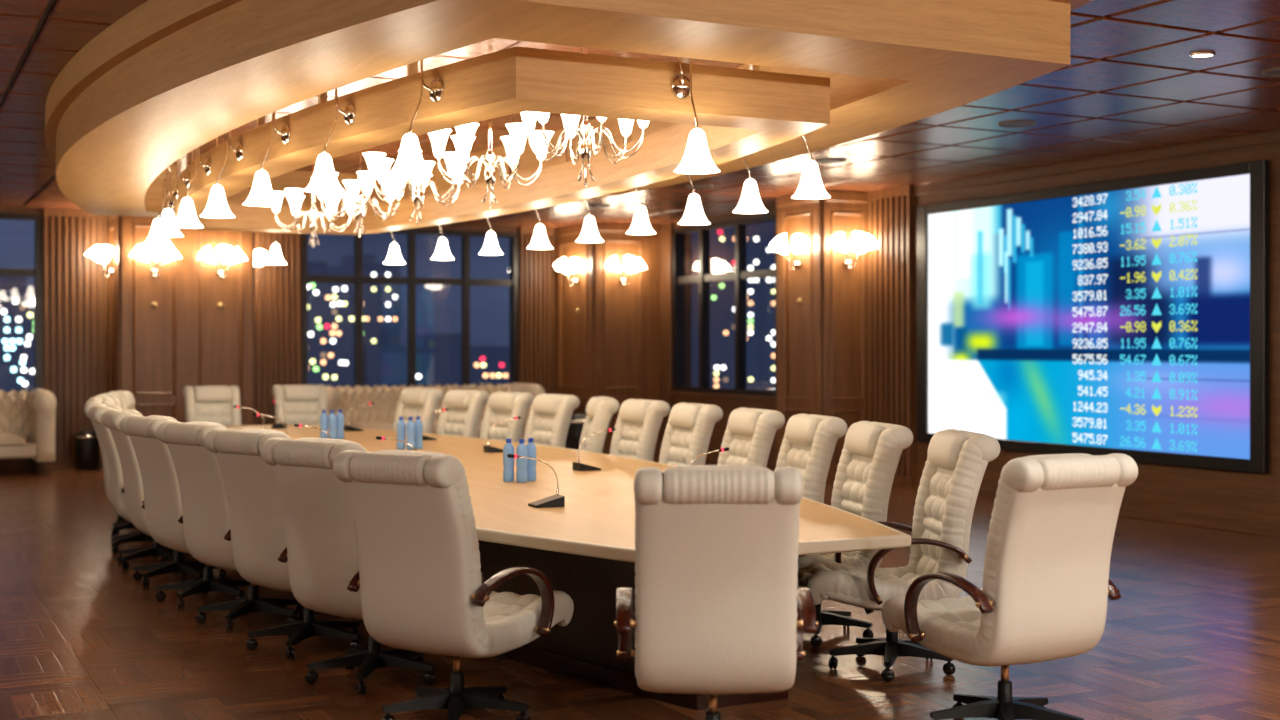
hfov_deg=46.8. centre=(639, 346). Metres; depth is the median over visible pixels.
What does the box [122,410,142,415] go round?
pillow
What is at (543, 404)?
pillow
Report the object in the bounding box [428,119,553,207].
chandelier
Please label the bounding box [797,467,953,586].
tufted cushion
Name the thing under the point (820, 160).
grille
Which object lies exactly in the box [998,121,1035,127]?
ceiling speaker
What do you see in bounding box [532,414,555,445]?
tufted cushion
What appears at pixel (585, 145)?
chandelier
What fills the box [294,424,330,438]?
desk microphone
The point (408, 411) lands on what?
tufted cushion
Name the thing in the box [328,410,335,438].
water bottle
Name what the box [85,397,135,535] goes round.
chair
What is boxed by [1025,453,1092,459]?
headrest cover
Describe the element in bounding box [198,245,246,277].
wall sconce
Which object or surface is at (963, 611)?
tufted cushion
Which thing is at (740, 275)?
window
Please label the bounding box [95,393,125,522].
chair
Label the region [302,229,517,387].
window
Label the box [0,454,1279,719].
floor
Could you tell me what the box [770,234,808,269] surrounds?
wall sconce
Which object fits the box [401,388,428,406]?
pillow
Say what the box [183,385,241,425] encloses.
chair
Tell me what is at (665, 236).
trim
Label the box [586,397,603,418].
pillow
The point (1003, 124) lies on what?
grille
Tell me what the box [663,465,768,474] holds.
pillow
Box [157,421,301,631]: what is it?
chair
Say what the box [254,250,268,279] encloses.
wall sconce
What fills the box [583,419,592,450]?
tufted cushion
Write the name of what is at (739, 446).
tufted cushion
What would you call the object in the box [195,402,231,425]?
tufted cushion
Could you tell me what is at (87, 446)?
waste bin
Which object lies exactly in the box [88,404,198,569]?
chair
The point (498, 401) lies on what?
pillow
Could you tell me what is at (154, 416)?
pillow
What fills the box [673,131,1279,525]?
wall
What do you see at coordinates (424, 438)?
desk microphone
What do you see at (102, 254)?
wall sconce
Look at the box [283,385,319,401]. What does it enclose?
pillow
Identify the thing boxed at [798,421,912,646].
chair
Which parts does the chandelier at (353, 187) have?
lamp shade, arm, arm, lamp shade, arm, rod, arm, lamp shade, arm, arm, lamp shade, lamp shade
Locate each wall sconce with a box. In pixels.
[85,245,113,276]
[130,244,180,275]
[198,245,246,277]
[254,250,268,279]
[554,257,581,285]
[606,256,645,284]
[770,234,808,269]
[829,232,877,268]
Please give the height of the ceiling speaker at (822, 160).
0.021 m
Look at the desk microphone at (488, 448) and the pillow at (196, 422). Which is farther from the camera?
the desk microphone at (488, 448)
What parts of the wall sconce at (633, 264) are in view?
lamp shade, plate, lamp shade, lamp shade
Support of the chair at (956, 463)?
on the floor
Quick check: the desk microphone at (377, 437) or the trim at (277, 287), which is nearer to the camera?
the desk microphone at (377, 437)
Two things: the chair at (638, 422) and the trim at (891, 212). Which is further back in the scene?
the trim at (891, 212)
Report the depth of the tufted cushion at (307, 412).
16.55 m
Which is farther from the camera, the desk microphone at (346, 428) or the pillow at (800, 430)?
the desk microphone at (346, 428)
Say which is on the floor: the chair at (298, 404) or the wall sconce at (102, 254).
the chair at (298, 404)
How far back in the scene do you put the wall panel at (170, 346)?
19.38 m
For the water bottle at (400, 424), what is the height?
0.270 m
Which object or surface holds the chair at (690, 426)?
on the floor
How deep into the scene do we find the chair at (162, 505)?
9.09 m
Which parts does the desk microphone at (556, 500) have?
control plate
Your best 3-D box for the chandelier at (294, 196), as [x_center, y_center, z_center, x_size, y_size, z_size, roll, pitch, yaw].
[-2.964,-1.365,13.438,0.812,0.930,0.784,0,0,-22]
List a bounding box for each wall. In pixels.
[0,205,518,467]
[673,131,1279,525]
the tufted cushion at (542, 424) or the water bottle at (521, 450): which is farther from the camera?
the tufted cushion at (542, 424)
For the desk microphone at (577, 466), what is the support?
on the conference table
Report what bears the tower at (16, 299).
on the ground
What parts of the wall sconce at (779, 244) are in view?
lamp shade, lamp shade, plate, lamp shade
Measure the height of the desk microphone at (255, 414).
0.283 m
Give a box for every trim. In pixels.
[43,208,107,467]
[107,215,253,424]
[254,232,300,424]
[519,227,554,393]
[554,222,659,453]
[659,223,672,452]
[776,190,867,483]
[867,185,914,487]
[913,129,1279,194]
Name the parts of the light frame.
lamp shade, bell pendant, lamp shade, lamp shade, bell pendant, bell pendant, stem, stem, stem, lamp shade, bell pendant, stem, rod, lamp shade, bell pendant, stem, rod, lamp shade, rod, bell pendant, stem, rod, lamp shade, bell pendant, stem, bell pendant, lamp shade, rod, lamp shade, bell pendant, stem, bell pendant, lamp shade, lamp shade, rod, bell pendant, stem, bell pendant, lamp shade, rod, bell pendant, lamp shade, rod, bell pendant, lamp shade, rod, bell pendant, lamp shade, rod, stem, bell pendant, lamp shade, stem, stem, bell pendant, lamp shade, bell pendant, lamp shade, stem, bell pendant, lamp shade, rod, stem, bell pendant, lamp shade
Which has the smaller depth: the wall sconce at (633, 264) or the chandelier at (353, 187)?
the chandelier at (353, 187)
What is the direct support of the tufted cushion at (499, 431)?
on the chair at (500, 406)
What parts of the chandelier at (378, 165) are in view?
lamp shade, lamp shade, arm, arm, arm, arm, lamp shade, arm, arm, lamp shade, lamp shade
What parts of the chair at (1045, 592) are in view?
armrest, leg, leg, leg, leg, leg, armrest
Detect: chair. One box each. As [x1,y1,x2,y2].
[84,400,153,552]
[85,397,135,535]
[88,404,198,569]
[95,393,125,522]
[101,409,225,587]
[108,390,135,410]
[119,415,249,608]
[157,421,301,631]
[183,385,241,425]
[204,428,361,658]
[260,437,483,693]
[272,384,327,424]
[333,450,573,719]
[393,388,443,433]
[436,389,488,437]
[480,391,533,441]
[524,393,579,447]
[579,396,619,452]
[609,399,669,461]
[615,465,818,719]
[659,402,722,465]
[717,407,784,466]
[775,413,846,502]
[797,429,1000,681]
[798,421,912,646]
[882,453,1137,719]
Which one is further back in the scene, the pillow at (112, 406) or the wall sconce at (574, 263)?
the wall sconce at (574, 263)
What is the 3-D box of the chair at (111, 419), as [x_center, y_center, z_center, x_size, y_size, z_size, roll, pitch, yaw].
[-3.142,1.012,10.105,0.952,1.176,0.736,0,0,-28]
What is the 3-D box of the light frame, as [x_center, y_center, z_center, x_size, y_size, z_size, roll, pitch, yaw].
[-1.769,-1.343,11.123,3.375,0.985,9.144,0,0,-27]
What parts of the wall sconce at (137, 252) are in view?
lamp shade, plate, lamp shade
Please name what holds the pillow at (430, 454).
on the chair at (418, 577)
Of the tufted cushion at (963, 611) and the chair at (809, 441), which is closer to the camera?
the tufted cushion at (963, 611)
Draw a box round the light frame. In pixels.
[142,46,830,263]
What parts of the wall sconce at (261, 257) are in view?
lamp shade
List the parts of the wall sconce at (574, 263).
lamp shade, lamp shade, lamp shade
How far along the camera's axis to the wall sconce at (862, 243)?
17.20 m
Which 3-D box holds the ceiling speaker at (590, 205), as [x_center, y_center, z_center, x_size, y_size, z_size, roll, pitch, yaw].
[-0.514,-1.825,19.091,0.300,0.021,0.300,0,0,-27]
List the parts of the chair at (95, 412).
leg, leg, leg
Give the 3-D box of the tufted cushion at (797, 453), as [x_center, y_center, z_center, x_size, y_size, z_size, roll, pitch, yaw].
[0.703,0.848,9.116,0.866,0.778,0.390,0,0,-16]
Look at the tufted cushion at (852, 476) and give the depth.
8.32 m
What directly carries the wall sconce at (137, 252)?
attached to the wall at (3, 210)
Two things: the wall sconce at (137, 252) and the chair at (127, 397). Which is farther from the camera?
the wall sconce at (137, 252)
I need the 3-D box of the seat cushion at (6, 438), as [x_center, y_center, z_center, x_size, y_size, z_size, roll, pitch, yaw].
[-8.119,1.143,18.418,0.877,0.125,0.620,0,0,-27]
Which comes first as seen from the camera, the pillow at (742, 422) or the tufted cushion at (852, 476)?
the tufted cushion at (852, 476)
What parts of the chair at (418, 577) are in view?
armrest, leg, leg, leg, leg, leg, armrest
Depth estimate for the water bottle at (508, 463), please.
9.21 m
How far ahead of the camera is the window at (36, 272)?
19.51 m
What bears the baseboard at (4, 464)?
attached to the wall at (3, 210)
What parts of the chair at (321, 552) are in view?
armrest, leg, leg, leg, leg, leg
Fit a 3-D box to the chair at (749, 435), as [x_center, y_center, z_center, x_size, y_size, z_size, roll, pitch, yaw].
[0.437,1.012,10.041,0.952,1.176,0.736,0,0,-20]
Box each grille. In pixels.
[820,160,842,161]
[1002,123,1031,126]
[1266,70,1279,74]
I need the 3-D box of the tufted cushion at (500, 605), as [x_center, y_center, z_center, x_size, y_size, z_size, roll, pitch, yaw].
[-0.758,0.848,6.338,0.390,0.778,0.866,0,0,32]
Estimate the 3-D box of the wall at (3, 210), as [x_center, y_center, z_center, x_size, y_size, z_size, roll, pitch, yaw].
[-6.600,-0.165,20.395,14.580,3.530,0.300,0,0,-27]
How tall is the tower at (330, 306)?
69.456 m
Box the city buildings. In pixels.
[367,333,508,385]
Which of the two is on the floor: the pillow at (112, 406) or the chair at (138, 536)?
the chair at (138, 536)
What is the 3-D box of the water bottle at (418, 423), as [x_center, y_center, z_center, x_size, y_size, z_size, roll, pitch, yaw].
[-1.828,0.706,12.212,0.071,0.270,0.071,0,0,-27]
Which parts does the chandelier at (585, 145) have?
lamp shade, lamp shade, arm, arm, lamp shade, arm, rod, arm, lamp shade, arm, arm, lamp shade, lamp shade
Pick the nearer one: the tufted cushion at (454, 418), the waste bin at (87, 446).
the tufted cushion at (454, 418)
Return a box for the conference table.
[225,424,910,709]
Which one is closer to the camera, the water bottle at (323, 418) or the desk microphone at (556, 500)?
the desk microphone at (556, 500)
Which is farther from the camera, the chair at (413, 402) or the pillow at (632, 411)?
the chair at (413, 402)
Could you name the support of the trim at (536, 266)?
attached to the wall at (3, 210)
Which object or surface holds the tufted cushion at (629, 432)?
on the chair at (638, 422)
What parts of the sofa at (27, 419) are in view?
leg, leg, rolled arm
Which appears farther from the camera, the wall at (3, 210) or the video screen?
the wall at (3, 210)
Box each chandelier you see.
[272,164,356,247]
[317,150,407,236]
[363,136,469,223]
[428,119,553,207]
[521,47,648,185]
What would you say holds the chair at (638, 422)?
on the floor
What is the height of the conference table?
0.759 m
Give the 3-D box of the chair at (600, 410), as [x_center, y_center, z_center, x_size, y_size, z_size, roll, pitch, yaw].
[-0.678,1.012,12.461,0.952,1.176,0.736,0,0,-9]
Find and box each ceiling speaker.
[588,204,611,206]
[687,184,712,187]
[816,158,846,162]
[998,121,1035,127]
[1261,67,1279,76]
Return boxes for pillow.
[100,401,112,405]
[101,397,114,404]
[107,405,122,410]
[108,394,123,409]
[119,391,134,409]
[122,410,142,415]
[147,415,176,420]
[188,421,226,428]
[194,386,231,402]
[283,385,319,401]
[376,450,440,456]
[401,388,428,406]
[445,390,473,408]
[489,392,517,411]
[533,394,562,414]
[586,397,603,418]
[619,399,650,423]
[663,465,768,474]
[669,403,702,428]
[728,408,762,436]
[785,414,822,445]
[845,422,886,457]
[927,431,969,470]
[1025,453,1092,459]
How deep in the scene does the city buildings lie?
138.91 m
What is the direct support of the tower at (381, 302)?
on the ground
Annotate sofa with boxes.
[0,389,56,474]
[325,383,544,438]
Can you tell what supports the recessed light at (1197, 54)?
in the ceiling at (1131, 82)
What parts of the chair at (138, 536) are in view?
leg, leg, leg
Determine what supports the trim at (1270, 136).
attached to the wall at (1234, 495)
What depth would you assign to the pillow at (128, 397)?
14.11 m
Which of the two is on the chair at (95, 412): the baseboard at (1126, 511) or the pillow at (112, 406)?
the pillow at (112, 406)
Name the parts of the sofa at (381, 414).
rolled arm, rolled arm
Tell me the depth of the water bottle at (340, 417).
13.49 m
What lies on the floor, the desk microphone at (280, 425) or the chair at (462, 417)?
the chair at (462, 417)
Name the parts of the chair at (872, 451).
leg, leg, leg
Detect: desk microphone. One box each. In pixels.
[233,405,263,428]
[253,413,286,434]
[271,400,286,428]
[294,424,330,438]
[344,402,373,430]
[376,436,415,450]
[421,408,447,440]
[484,416,520,452]
[507,454,564,507]
[573,428,615,470]
[689,447,728,464]
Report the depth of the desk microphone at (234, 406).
14.18 m
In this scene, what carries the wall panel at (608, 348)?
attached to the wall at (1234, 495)
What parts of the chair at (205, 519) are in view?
armrest, leg, leg, leg, leg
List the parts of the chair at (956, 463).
leg, leg, armrest, leg, leg, armrest, leg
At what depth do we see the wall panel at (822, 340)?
17.42 m
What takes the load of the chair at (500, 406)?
on the floor
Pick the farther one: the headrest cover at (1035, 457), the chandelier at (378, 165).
the chandelier at (378, 165)
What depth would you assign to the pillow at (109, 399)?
12.34 m
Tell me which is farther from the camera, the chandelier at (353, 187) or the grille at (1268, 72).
the chandelier at (353, 187)
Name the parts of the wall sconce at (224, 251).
lamp shade, plate, lamp shade, lamp shade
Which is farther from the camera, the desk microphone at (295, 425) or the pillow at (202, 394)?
the pillow at (202, 394)
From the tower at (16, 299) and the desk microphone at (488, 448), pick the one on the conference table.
the desk microphone at (488, 448)
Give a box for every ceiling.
[0,0,1279,228]
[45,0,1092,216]
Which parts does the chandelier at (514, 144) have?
lamp shade, arm, lamp shade, lamp shade, arm, arm, rod, arm, arm, lamp shade, lamp shade, arm, lamp shade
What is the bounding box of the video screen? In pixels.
[917,160,1268,473]
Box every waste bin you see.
[74,429,99,469]
[566,413,585,449]
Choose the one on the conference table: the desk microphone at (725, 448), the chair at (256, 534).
the desk microphone at (725, 448)
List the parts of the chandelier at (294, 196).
lamp shade, arm, lamp shade, lamp shade, arm, arm, rod, arm, arm, lamp shade, lamp shade, arm, lamp shade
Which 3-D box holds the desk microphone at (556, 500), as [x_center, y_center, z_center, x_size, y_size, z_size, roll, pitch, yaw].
[-0.557,0.699,7.786,0.297,0.283,0.120,0,0,-24]
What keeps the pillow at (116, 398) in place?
on the chair at (116, 398)
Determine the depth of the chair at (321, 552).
6.86 m
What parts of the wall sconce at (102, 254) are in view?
lamp shade, lamp shade, plate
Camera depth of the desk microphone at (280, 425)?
15.23 m
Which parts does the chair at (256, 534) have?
armrest, leg, leg, leg, leg, leg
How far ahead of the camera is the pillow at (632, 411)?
11.85 m
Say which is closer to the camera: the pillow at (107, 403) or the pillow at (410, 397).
the pillow at (107, 403)
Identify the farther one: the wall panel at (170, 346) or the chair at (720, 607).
the wall panel at (170, 346)
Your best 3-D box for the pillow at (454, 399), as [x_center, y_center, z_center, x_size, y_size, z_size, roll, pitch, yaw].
[-1.772,0.518,14.594,0.146,0.189,0.394,0,0,-39]
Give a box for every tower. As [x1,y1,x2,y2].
[0,276,33,390]
[307,261,353,386]
[328,254,399,385]
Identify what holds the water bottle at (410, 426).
on the conference table
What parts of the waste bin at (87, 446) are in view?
lid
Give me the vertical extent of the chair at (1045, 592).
1.176 m
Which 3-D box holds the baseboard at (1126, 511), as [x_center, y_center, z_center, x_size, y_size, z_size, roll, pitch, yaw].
[6.712,1.550,9.823,0.020,0.100,15.700,0,0,-27]
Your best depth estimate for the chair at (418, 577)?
6.02 m
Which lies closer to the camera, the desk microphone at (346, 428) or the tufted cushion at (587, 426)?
the tufted cushion at (587, 426)
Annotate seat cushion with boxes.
[0,432,26,444]
[432,422,437,431]
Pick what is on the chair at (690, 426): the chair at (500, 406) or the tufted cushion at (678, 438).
the tufted cushion at (678, 438)
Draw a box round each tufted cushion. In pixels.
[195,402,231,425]
[284,400,319,424]
[402,405,422,430]
[444,408,467,435]
[483,591,540,622]
[488,411,510,440]
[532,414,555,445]
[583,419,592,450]
[618,421,642,458]
[667,427,692,465]
[726,435,751,464]
[787,443,810,479]
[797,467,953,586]
[805,454,872,557]
[918,596,980,629]
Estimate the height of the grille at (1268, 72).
0.001 m
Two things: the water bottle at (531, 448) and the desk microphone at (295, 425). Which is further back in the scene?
the desk microphone at (295, 425)
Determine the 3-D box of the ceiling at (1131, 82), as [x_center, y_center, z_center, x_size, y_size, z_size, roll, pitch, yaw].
[-1.211,-1.930,9.954,14.780,0.200,24.000,0,0,-27]
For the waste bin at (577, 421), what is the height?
0.650 m
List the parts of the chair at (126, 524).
leg, leg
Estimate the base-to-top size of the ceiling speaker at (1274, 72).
0.021 m
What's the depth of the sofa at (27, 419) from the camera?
18.48 m
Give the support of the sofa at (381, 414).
on the floor
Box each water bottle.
[320,410,327,437]
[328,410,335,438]
[336,409,343,438]
[397,417,404,449]
[406,417,414,449]
[414,416,422,448]
[503,438,513,481]
[516,439,526,482]
[526,438,535,480]
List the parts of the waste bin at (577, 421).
lid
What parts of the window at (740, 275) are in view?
sill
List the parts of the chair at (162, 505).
leg, leg, leg, leg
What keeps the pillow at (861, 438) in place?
on the chair at (872, 451)
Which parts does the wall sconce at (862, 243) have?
lamp shade, plate, lamp shade, lamp shade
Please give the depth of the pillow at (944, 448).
7.34 m
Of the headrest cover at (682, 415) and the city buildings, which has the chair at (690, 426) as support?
the headrest cover at (682, 415)
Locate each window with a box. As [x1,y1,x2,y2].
[0,214,40,392]
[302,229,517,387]
[670,214,776,400]
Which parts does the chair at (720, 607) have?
armrest, armrest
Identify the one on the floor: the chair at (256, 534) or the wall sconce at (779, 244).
the chair at (256, 534)
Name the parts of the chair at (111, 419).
leg, leg, leg, leg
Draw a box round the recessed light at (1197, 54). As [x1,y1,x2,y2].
[1190,52,1214,57]
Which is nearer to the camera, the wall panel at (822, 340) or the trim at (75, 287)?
the wall panel at (822, 340)
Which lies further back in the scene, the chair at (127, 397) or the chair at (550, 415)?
the chair at (127, 397)
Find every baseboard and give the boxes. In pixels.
[0,459,30,469]
[914,479,1279,537]

